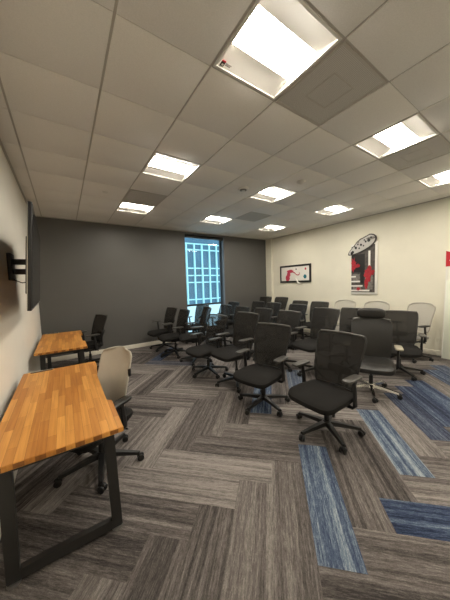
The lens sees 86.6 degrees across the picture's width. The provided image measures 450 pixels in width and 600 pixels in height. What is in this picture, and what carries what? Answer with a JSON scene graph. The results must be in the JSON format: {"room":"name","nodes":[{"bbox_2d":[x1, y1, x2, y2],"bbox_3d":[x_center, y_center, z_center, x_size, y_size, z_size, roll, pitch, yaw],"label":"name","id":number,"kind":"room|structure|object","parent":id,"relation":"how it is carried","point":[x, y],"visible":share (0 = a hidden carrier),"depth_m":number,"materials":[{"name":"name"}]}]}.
{"room":"office training room","nodes":[
{"label":"office training room","id":0,"kind":"room"},
{"bbox_2d":[0,146,41,422],"bbox_3d":[-1.768,-0.131,1.679,0.160,3.248,8.024,-4,5,-34],"label":"wall","id":1,"kind":"structure","parent":0,"point":[20,328],"depth_m":2.56,"materials":[{"name":"white paint"}]},
{"bbox_2d":[0,470,17,537],"bbox_3d":[-1.599,1.437,1.762,0.014,0.100,7.850,-4,5,-34],"label":"baseboard","id":2,"kind":"structure","parent":1,"relation":"attached to","point":[15,471],"depth_m":1.94,"materials":[{"name":"beige plastic"}]},
{"bbox_2d":[6,253,24,282],"bbox_3d":[-2.099,-0.324,2.446,0.172,0.310,0.260,-4,5,-34],"label":"mount","id":3,"kind":"object","parent":1,"relation":"attached to","point":[11,262],"visible":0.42,"depth_m":2.40,"materials":[{"name":"black metal"}]},
{"bbox_2d":[25,201,39,310],"bbox_3d":[-1.848,-0.337,2.311,0.103,0.779,1.522,-5,5,-36],"label":"television","id":4,"kind":"object","parent":3,"relation":"attached to","point":[32,260],"visible":1,"depth_m":1.80,"materials":[{"name":"black plastic"}]},
{"bbox_2d":[35,216,266,357],"bbox_3d":[-1.241,-0.499,6.851,6.520,3.248,0.300,-4,5,-34],"label":"wall","id":5,"kind":"structure","parent":0,"point":[130,275],"depth_m":5.81,"materials":[{"name":"grey paint"}]},
{"bbox_2d":[45,340,167,362],"bbox_3d":[-1.143,1.080,6.802,6.425,0.100,0.014,-4,5,-34],"label":"baseboard","id":6,"kind":"structure","parent":5,"relation":"attached to","point":[71,356],"depth_m":5.55,"materials":[{"name":"beige plastic"}]},
{"bbox_2d":[0,332,449,599],"bbox_3d":[1.093,1.280,3.582,6.520,0.001,7.864,-4,5,-34],"label":"floor","id":7,"kind":"structure","parent":0,"point":[223,502],"depth_m":1.73,"materials":[{"name":"grey carpet"}]},
{"bbox_2d":[34,330,87,369],"bbox_3d":[-2.671,1.008,3.960,0.610,0.724,1.604,-4,5,-34],"label":"wooden desk","id":8,"kind":"object","parent":7,"relation":"on","point":[50,344],"visible":0.58,"depth_m":3.57,"materials":[{"name":"wood"},{"name":"black metal"}]},
{"bbox_2d":[0,361,123,589],"bbox_3d":[-1.298,1.103,1.930,0.632,0.724,1.569,-4,5,-34],"label":"wooden desk","id":9,"kind":"object","parent":7,"relation":"on","point":[52,412],"visible":0.97,"depth_m":1.46,"materials":[{"name":"wood"},{"name":"black metal"}]},
{"bbox_2d":[72,314,106,364],"bbox_3d":[-2.707,0.814,4.763,0.684,1.004,0.687,1,5,39],"label":"office chair","id":10,"kind":"object","parent":7,"relation":"on","point":[99,321],"visible":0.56,"depth_m":4.82,"materials":[{"name":"black fabric"}]},
{"bbox_2d":[53,346,143,493],"bbox_3d":[-1.104,0.956,2.084,0.678,0.980,0.692,0,4,19],"label":"office chair","id":11,"kind":"object","parent":7,"relation":"on","point":[113,369],"visible":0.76,"depth_m":2.17,"materials":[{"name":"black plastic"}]},
{"bbox_2d":[147,307,176,351],"bbox_3d":[-1.517,0.699,5.906,0.697,1.004,0.689,-5,5,-40],"label":"office chair","id":12,"kind":"object","parent":7,"relation":"on","point":[170,313],"visible":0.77,"depth_m":5.91,"materials":[{"name":"black fabric"}]},
{"bbox_2d":[158,309,189,358],"bbox_3d":[-1.133,0.728,5.313,0.664,1.004,0.687,-4,5,-34],"label":"office chair","id":13,"kind":"object","parent":7,"relation":"on","point":[183,315],"visible":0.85,"depth_m":5.33,"materials":[{"name":"black fabric"}]},
{"bbox_2d":[178,306,212,365],"bbox_3d":[-0.605,0.699,4.875,0.678,1.089,0.680,-3,4,-20],"label":"office chair","id":14,"kind":"object","parent":7,"relation":"on","point":[186,337],"visible":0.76,"depth_m":4.82,"materials":[{"name":"black fabric"}]},
{"bbox_2d":[185,304,208,343],"bbox_3d":[-0.814,0.636,6.514,0.665,1.004,0.684,-6,5,-44],"label":"office chair","id":15,"kind":"object","parent":7,"relation":"on","point":[199,308],"visible":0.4,"depth_m":6.69,"materials":[{"name":"black fabric"}]},
{"bbox_2d":[185,314,227,378],"bbox_3d":[-0.306,0.780,4.163,0.678,1.004,0.684,-5,5,-40],"label":"office chair","id":16,"kind":"object","parent":7,"relation":"on","point":[212,342],"visible":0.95,"depth_m":4.20,"materials":[{"name":"black fabric"}]},
{"bbox_2d":[206,304,232,343],"bbox_3d":[-0.196,0.639,6.194,0.667,1.004,0.678,-4,5,-34],"label":"office chair","id":17,"kind":"object","parent":7,"relation":"on","point":[223,307],"visible":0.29,"depth_m":6.28,"materials":[{"name":"black fabric"}]},
{"bbox_2d":[217,301,238,325],"bbox_3d":[0.088,0.567,7.123,0.690,1.004,0.687,-5,5,-36],"label":"office chair","id":18,"kind":"object","parent":7,"relation":"on","point":[234,304],"visible":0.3,"depth_m":7.21,"materials":[{"name":"black fabric"}]},
{"bbox_2d":[211,311,259,392],"bbox_3d":[0.163,0.755,3.701,0.686,1.089,0.680,-5,5,-37],"label":"office chair","id":19,"kind":"object","parent":7,"relation":"on","point":[245,323],"visible":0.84,"depth_m":3.71,"materials":[{"name":"black fabric"}]},
{"bbox_2d":[221,306,249,346],"bbox_3d":[0.233,0.665,5.612,0.694,1.004,0.679,-4,5,-34],"label":"office chair","id":20,"kind":"object","parent":7,"relation":"on","point":[237,308],"visible":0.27,"depth_m":5.72,"materials":[{"name":"black fabric"}]},
{"bbox_2d":[251,301,264,312],"bbox_3d":[0.788,0.550,7.047,0.662,1.004,0.686,-4,5,-34],"label":"office chair","id":21,"kind":"object","parent":7,"relation":"on","point":[255,304],"visible":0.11,"depth_m":7.22,"materials":[{"name":"black fabric"}]},
{"bbox_2d":[251,308,272,360],"bbox_3d":[0.642,0.690,5.060,0.694,1.004,0.684,-5,5,-37],"label":"office chair","id":22,"kind":"object","parent":7,"relation":"on","point":[265,314],"visible":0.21,"depth_m":5.12,"materials":[{"name":"black fabric"}]},
{"bbox_2d":[233,322,291,416],"bbox_3d":[0.457,0.835,3.011,0.674,1.004,0.658,2,5,43],"label":"office chair","id":23,"kind":"object","parent":7,"relation":"on","point":[271,340],"visible":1,"depth_m":3.06,"materials":[{"name":"black fabric"}]},
{"bbox_2d":[259,296,271,307],"bbox_3d":[1.163,0.437,7.915,0.678,1.089,0.684,-5,5,-36],"label":"office chair","id":24,"kind":"object","parent":7,"relation":"on","point":[265,299],"visible":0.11,"depth_m":8.01,"materials":[{"name":"black fabric"}]},
{"bbox_2d":[265,302,280,322],"bbox_3d":[1.141,0.579,6.459,0.692,1.004,0.686,-5,5,-36],"label":"office chair","id":25,"kind":"object","parent":7,"relation":"on","point":[275,306],"visible":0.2,"depth_m":6.50,"materials":[{"name":"black fabric"}]},
{"bbox_2d":[274,297,287,309],"bbox_3d":[1.575,0.463,7.351,0.669,1.089,0.686,-4,5,-34],"label":"office chair","id":26,"kind":"object","parent":7,"relation":"on","point":[283,300],"visible":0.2,"depth_m":7.41,"materials":[{"name":"black fabric"}]},
{"bbox_2d":[276,310,301,371],"bbox_3d":[1.024,0.722,4.417,0.670,1.004,0.672,-5,5,-38],"label":"office chair","id":27,"kind":"object","parent":7,"relation":"on","point":[286,317],"visible":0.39,"depth_m":4.44,"materials":[{"name":"black fabric"}]},
{"bbox_2d":[288,304,306,349],"bbox_3d":[1.571,0.616,5.725,0.684,1.004,0.687,-4,5,-34],"label":"office chair","id":28,"kind":"object","parent":7,"relation":"on","point":[302,308],"visible":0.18,"depth_m":5.70,"materials":[{"name":"black fabric"}]},
{"bbox_2d":[292,300,307,338],"bbox_3d":[1.977,0.530,6.795,0.697,1.004,0.670,-4,5,-34],"label":"office chair","id":29,"kind":"object","parent":7,"relation":"on","point":[294,301],"visible":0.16,"depth_m":6.89,"materials":[{"name":"black plastic"}]},
{"bbox_2d":[301,301,328,338],"bbox_3d":[2.316,0.558,6.233,0.665,1.004,0.674,-4,5,-34],"label":"office chair","id":30,"kind":"object","parent":7,"relation":"on","point":[314,304],"visible":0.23,"depth_m":6.39,"materials":[{"name":"black fabric"}]},
{"bbox_2d":[292,307,339,375],"bbox_3d":[1.503,0.693,3.997,0.679,1.089,0.673,-4,4,-28],"label":"office chair","id":31,"kind":"object","parent":7,"relation":"on","point":[322,317],"visible":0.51,"depth_m":4.05,"materials":[{"name":"black fabric"}]},
{"bbox_2d":[288,329,366,454],"bbox_3d":[1.017,0.857,2.438,0.681,1.004,0.685,-4,5,-34],"label":"office chair","id":32,"kind":"object","parent":7,"relation":"on","point":[339,355],"visible":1,"depth_m":2.42,"materials":[{"name":"black fabric"}]},
{"bbox_2d":[334,300,355,330],"bbox_3d":[2.747,0.544,5.748,0.686,1.071,0.670,-5,5,-36],"label":"office chair","id":33,"kind":"object","parent":7,"relation":"on","point":[339,304],"visible":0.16,"depth_m":5.87,"materials":[{"name":"white plastic"}]},
{"bbox_2d":[336,307,359,332],"bbox_3d":[2.338,0.672,4.554,0.678,1.004,0.687,-4,5,-34],"label":"office chair","id":34,"kind":"object","parent":7,"relation":"on","point":[347,314],"visible":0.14,"depth_m":4.77,"materials":[{"name":"black fabric"}]},
{"bbox_2d":[364,301,389,309],"bbox_3d":[3.147,0.574,5.131,0.681,1.071,0.681,-4,5,-34],"label":"office chair","id":35,"kind":"object","parent":7,"relation":"on","point":[370,304],"visible":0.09,"depth_m":5.26,"materials":[{"name":"beige fabric"}]},
{"bbox_2d":[351,308,403,402],"bbox_3d":[2.006,0.703,3.274,0.692,1.136,0.732,0,4,30],"label":"chair","id":36,"kind":"object","parent":7,"relation":"on","point":[371,323],"visible":0.68,"depth_m":3.35,"materials":[{"name":"black plastic"}]},
{"bbox_2d":[384,310,426,380],"bbox_3d":[2.871,0.699,3.909,0.683,1.004,0.693,1,5,31],"label":"office chair","id":37,"kind":"object","parent":7,"relation":"on","point":[405,323],"visible":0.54,"depth_m":3.97,"materials":[{"name":"black fabric"}]},
{"bbox_2d":[390,302,435,362],"bbox_3d":[3.583,0.594,4.635,0.691,1.071,0.671,-3,4,-14],"label":"office chair","id":38,"kind":"object","parent":7,"relation":"on","point":[426,311],"visible":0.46,"depth_m":4.53,"materials":[{"name":"white plastic"}]},
{"bbox_2d":[441,280,449,358],"bbox_3d":[4.451,0.387,4.200,0.140,1.490,0.926,-4,5,-34],"label":"leaning board","id":39,"kind":"object","parent":7,"relation":"on","point":[445,353],"visible":1,"depth_m":4.54,"materials":[{"name":"white"}]},
{"bbox_2d":[0,0,449,239],"bbox_3d":[0.955,-1.912,3.423,6.840,0.300,8.324,-4,5,-34],"label":"ceiling","id":40,"kind":"structure","parent":0,"point":[53,113],"depth_m":2.13,"materials":[{"name":"tile"}]},
{"bbox_2d":[116,201,154,214],"bbox_3d":[-1.724,-1.825,4.588,0.586,0.136,0.586,-4,5,-34],"label":"recessed light","id":41,"kind":"object","parent":40,"relation":"in","point":[124,206],"visible":0.7,"depth_m":4.65,"materials":[{"name":"beige plastic"}]},
{"bbox_2d":[121,203,149,209],"bbox_3d":[-1.723,-1.792,4.590,0.526,0.020,0.250,-4,5,-34],"label":"diffuser","id":42,"kind":"object","parent":41,"relation":"attached to","point":[124,205],"depth_m":4.58,"materials":[{"name":"beige plastic"}]},
{"bbox_2d":[123,189,166,205],"bbox_3d":[-1.381,-1.744,4.087,0.586,0.021,0.586,-4,5,-34],"label":"ceiling vent","id":43,"kind":"object","parent":40,"relation":"in","point":[134,196],"visible":0.94,"depth_m":4.06,"materials":[{"name":"silver metal"}]},
{"bbox_2d":[141,151,200,181],"bbox_3d":[-0.701,-1.754,3.074,0.586,0.136,0.586,-4,5,-34],"label":"recessed light","id":44,"kind":"object","parent":40,"relation":"in","point":[161,165],"visible":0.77,"depth_m":3.10,"materials":[{"name":"beige"}]},
{"bbox_2d":[149,157,192,173],"bbox_3d":[-0.700,-1.721,3.076,0.526,0.020,0.250,-4,5,-34],"label":"diffuser","id":45,"kind":"object","parent":44,"relation":"attached to","point":[160,163],"depth_m":3.06,"materials":[{"name":"beige plastic"}]},
{"bbox_2d":[199,215,232,223],"bbox_3d":[-0.209,-1.941,5.606,0.586,0.136,0.586,-4,5,-34],"label":"recessed light","id":46,"kind":"object","parent":40,"relation":"in","point":[213,219],"visible":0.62,"depth_m":5.67,"materials":[{"name":"beige plastic"}]},
{"bbox_2d":[207,216,226,220],"bbox_3d":[-0.208,-1.908,5.608,0.526,0.020,0.250,-4,5,-34],"label":"diffuser","id":47,"kind":"object","parent":46,"relation":"attached to","point":[214,218],"depth_m":5.61,"materials":[{"name":"beige plastic"}]},
{"bbox_2d":[0,0,449,229],"bbox_3d":[1.004,-1.780,3.365,6.520,0.034,7.844,-4,5,-34],"label":"trim","id":48,"kind":"structure","parent":40,"relation":"attached to","point":[116,1],"depth_m":1.84,"materials":[{"name":"silver metal"}]},
{"bbox_2d":[238,186,248,191],"bbox_3d":[0.288,-1.745,3.787,0.170,0.042,0.170,-4,5,-34],"label":"ceiling detector","id":49,"kind":"object","parent":40,"relation":"attached to","point":[243,188],"visible":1,"depth_m":3.74,"materials":[{"name":"white plastic"}]},
{"bbox_2d":[235,211,271,221],"bbox_3d":[0.638,-1.899,5.445,0.586,0.021,0.586,-4,5,-34],"label":"ceiling vent","id":50,"kind":"object","parent":40,"relation":"in","point":[251,216],"visible":0.9,"depth_m":5.42,"materials":[{"name":"silver metal"}]},
{"bbox_2d":[258,225,285,230],"bbox_3d":[1.306,-2.058,6.624,0.586,0.136,0.586,-4,5,-34],"label":"recessed light","id":51,"kind":"object","parent":40,"relation":"in","point":[270,227],"visible":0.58,"depth_m":6.70,"materials":[{"name":"beige plastic"}]},
{"bbox_2d":[267,225,280,228],"bbox_3d":[1.306,-2.025,6.626,0.526,0.020,0.250,-4,5,-34],"label":"diffuser","id":52,"kind":"object","parent":51,"relation":"attached to","point":[272,226],"depth_m":6.65,"materials":[{"name":"beige"}]},
{"bbox_2d":[249,185,296,202],"bbox_3d":[0.814,-1.870,4.092,0.586,0.136,0.586,-4,5,-34],"label":"recessed light","id":53,"kind":"object","parent":40,"relation":"in","point":[273,193],"visible":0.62,"depth_m":4.14,"materials":[{"name":"beige plastic"}]},
{"bbox_2d":[259,188,287,196],"bbox_3d":[0.815,-1.837,4.094,0.526,0.020,0.250,-4,5,-34],"label":"diffuser","id":54,"kind":"object","parent":53,"relation":"attached to","point":[271,192],"depth_m":4.10,"materials":[{"name":"beige plastic"}]},
{"bbox_2d":[213,0,341,99],"bbox_3d":[0.322,-1.683,1.560,0.586,0.136,0.586,-4,5,-34],"label":"recessed light","id":55,"kind":"object","parent":40,"relation":"in","point":[276,42],"visible":0.96,"depth_m":1.54,"materials":[{"name":"beige plastic"}]},
{"bbox_2d":[233,5,314,78],"bbox_3d":[0.323,-1.650,1.562,0.526,0.020,0.250,-4,5,-34],"label":"diffuser","id":56,"kind":"object","parent":55,"relation":"attached to","point":[266,39],"depth_m":1.54,"materials":[{"name":"beige plastic"}]},
{"bbox_2d":[297,179,305,184],"bbox_3d":[1.141,-1.757,3.577,0.130,0.042,0.130,-4,5,-34],"label":"ceiling detector","id":57,"kind":"object","parent":40,"relation":"attached to","point":[302,181],"visible":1,"depth_m":3.54,"materials":[{"name":"white plastic"}]},
{"bbox_2d":[276,40,386,125],"bbox_3d":[0.829,-1.664,1.903,0.586,0.021,0.586,-4,5,-34],"label":"ceiling vent","id":58,"kind":"object","parent":40,"relation":"in","point":[343,77],"visible":0.99,"depth_m":1.85,"materials":[{"name":"silver metal"}]},
{"bbox_2d":[314,204,354,215],"bbox_3d":[2.329,-1.986,5.110,0.586,0.136,0.586,-4,5,-34],"label":"recessed light","id":59,"kind":"object","parent":40,"relation":"in","point":[338,208],"visible":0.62,"depth_m":5.16,"materials":[{"name":"beige plastic"}]},
{"bbox_2d":[326,206,344,211],"bbox_3d":[2.330,-1.953,5.112,0.526,0.020,0.250,-4,5,-34],"label":"diffuser","id":60,"kind":"object","parent":59,"relation":"attached to","point":[332,208],"depth_m":5.14,"materials":[{"name":"beige plastic"}]},
{"bbox_2d":[354,113,438,158],"bbox_3d":[1.837,-1.799,2.578,0.586,0.136,0.586,-4,5,-34],"label":"recessed light","id":61,"kind":"object","parent":40,"relation":"in","point":[414,129],"visible":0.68,"depth_m":2.58,"materials":[{"name":"beige plastic"}]},
{"bbox_2d":[374,123,417,148],"bbox_3d":[1.838,-1.766,2.580,0.526,0.020,0.250,-4,5,-34],"label":"diffuser","id":62,"kind":"object","parent":61,"relation":"attached to","point":[400,136],"depth_m":2.59,"materials":[{"name":"beige plastic"}]},
{"bbox_2d":[379,134,449,170],"bbox_3d":[2.344,-1.780,2.921,0.586,0.021,0.586,-4,5,-34],"label":"ceiling vent","id":63,"kind":"object","parent":40,"relation":"in","point":[436,146],"visible":0.93,"depth_m":2.89,"materials":[{"name":"silver metal"}]},
{"bbox_2d":[416,170,449,187],"bbox_3d":[3.352,-1.915,3.596,0.586,0.136,0.586,-4,5,-34],"label":"recessed light","id":64,"kind":"object","parent":40,"relation":"in","point":[441,178],"visible":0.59,"depth_m":3.74,"materials":[{"name":"beige plastic"}]},
{"bbox_2d":[434,171,449,180],"bbox_3d":[3.353,-1.882,3.598,0.526,0.020,0.250,-4,5,-34],"label":"diffuser","id":65,"kind":"object","parent":64,"relation":"attached to","point":[443,176],"depth_m":3.63,"materials":[{"name":"beige plastic"}]},
{"bbox_2d":[273,197,449,350],"bbox_3d":[3.765,-0.555,5.397,0.160,3.248,8.024,-4,5,-34],"label":"wall","id":66,"kind":"structure","parent":0,"point":[414,241],"depth_m":5.37,"materials":[{"name":"beige paint"}]},
{"bbox_2d":[0,139,449,239],"bbox_3d":[0.999,-1.759,3.375,6.520,0.022,7.864,-4,5,-34],"label":"trim","id":67,"kind":"structure","parent":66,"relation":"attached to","point":[1,143],"depth_m":5.13,"materials":[{"name":"white paint"}]},
{"bbox_2d":[265,239,273,301],"bbox_3d":[1.581,-0.592,8.413,0.095,3.048,0.264,-4,5,-34],"label":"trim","id":68,"kind":"structure","parent":66,"relation":"attached to","point":[269,242],"depth_m":8.32,"materials":[{"name":"beige paint"}]},
{"bbox_2d":[280,263,310,283],"bbox_3d":[2.182,-0.801,7.520,0.074,0.602,1.200,-4,5,-34],"label":"framed picture","id":69,"kind":"object","parent":66,"relation":"attached to","point":[298,273],"visible":1,"depth_m":7.47,"materials":[{"name":"white paper"}]},
{"bbox_2d":[348,234,377,293],"bbox_3d":[3.333,-0.853,5.803,0.066,1.423,0.682,-4,5,-34],"label":"wall art","id":70,"kind":"object","parent":66,"relation":"attached to","point":[364,254],"visible":1,"depth_m":5.74,"materials":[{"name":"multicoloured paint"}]},
{"bbox_2d":[303,328,440,355],"bbox_3d":[3.860,1.028,5.280,0.014,0.100,7.600,-4,5,-34],"label":"baseboard","id":71,"kind":"structure","parent":66,"relation":"attached to","point":[427,351],"depth_m":4.84,"materials":[{"name":"beige plastic"}]},
{"bbox_2d":[445,251,449,279],"bbox_3d":[4.382,-0.644,4.310,0.016,0.555,0.600,-4,5,-34],"label":"wall sign","id":72,"kind":"object","parent":66,"relation":"attached to","point":[447,276],"visible":1,"depth_m":4.53,"materials":[{"name":"red plastic"}]},
{"label":"outside","id":73,"kind":"structure","parent":0,"visible":0},
{"bbox_3d":[-5.019,8.162,39.331,55.000,0.200,51.636,-4,5,-34],"label":"trim","id":74,"kind":"structure","parent":73,"visible":0},
{"bbox_2d":[184,234,225,332],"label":"window","id":75,"kind":"structure","parent":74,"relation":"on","point":[201,255],"depth_m":33.74,"materials":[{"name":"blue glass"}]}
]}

